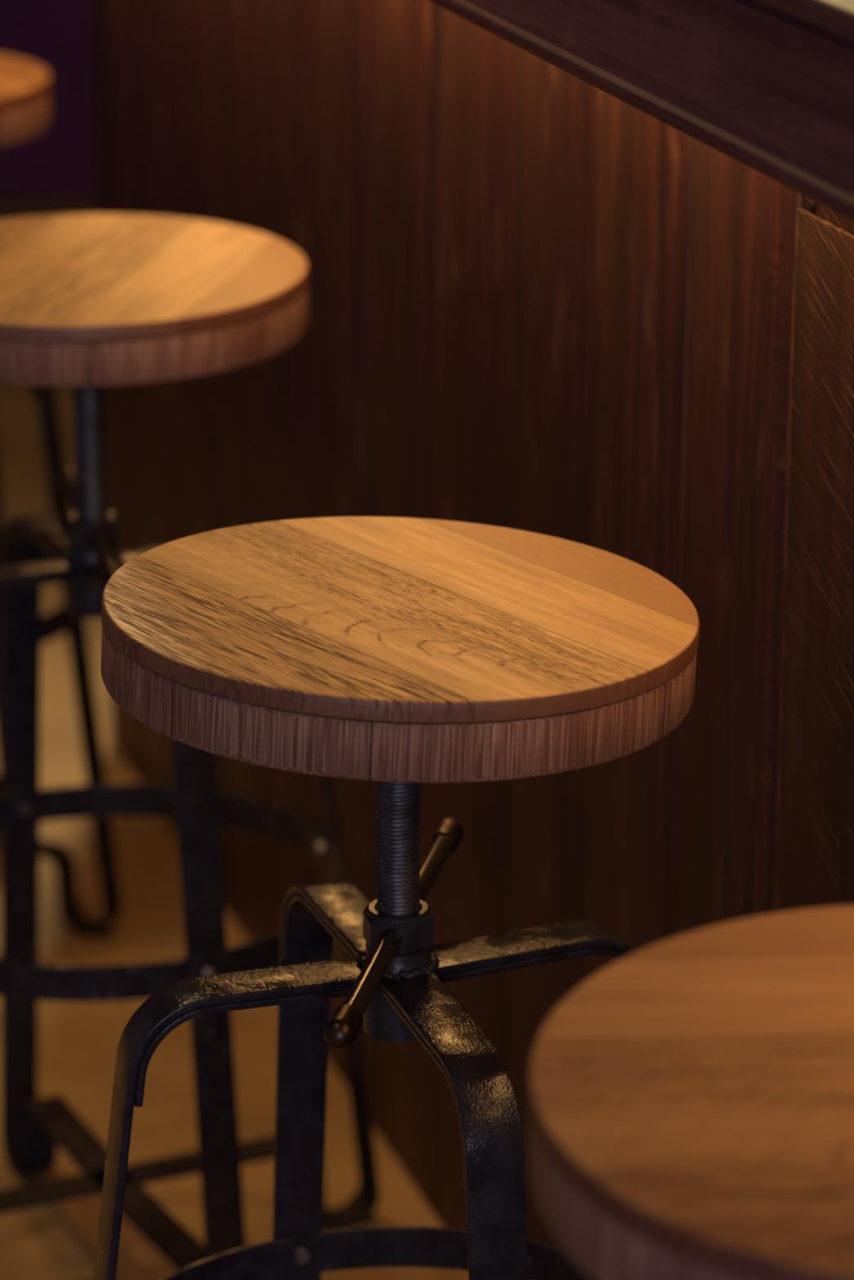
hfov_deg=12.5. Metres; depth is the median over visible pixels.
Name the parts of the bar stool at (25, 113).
leg, seat, seat, leg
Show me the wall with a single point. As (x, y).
(59, 162)
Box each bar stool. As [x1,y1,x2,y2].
[0,53,122,937]
[0,213,379,1270]
[93,516,699,1279]
[528,905,853,1279]
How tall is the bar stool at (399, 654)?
0.812 m
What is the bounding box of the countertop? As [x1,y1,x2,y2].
[428,0,853,221]
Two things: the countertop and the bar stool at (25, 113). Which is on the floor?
the bar stool at (25, 113)
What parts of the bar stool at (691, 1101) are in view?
seat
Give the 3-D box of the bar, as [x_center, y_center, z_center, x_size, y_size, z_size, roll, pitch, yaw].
[0.448,0.094,2.621,0.601,1.073,3.440,-6,19,-16]
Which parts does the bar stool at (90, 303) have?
leg, leg, knob, threaded post, knob, seat, seat, leg, leg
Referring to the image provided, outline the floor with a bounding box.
[0,199,468,1279]
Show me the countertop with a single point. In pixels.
(766, 85)
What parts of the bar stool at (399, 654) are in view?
leg, leg, knob, threaded post, seat, seat, knob, leg, leg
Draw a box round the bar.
[91,0,853,1246]
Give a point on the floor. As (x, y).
(78, 1042)
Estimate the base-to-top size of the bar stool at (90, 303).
0.820 m
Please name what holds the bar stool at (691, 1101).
on the floor
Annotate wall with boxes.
[0,0,97,199]

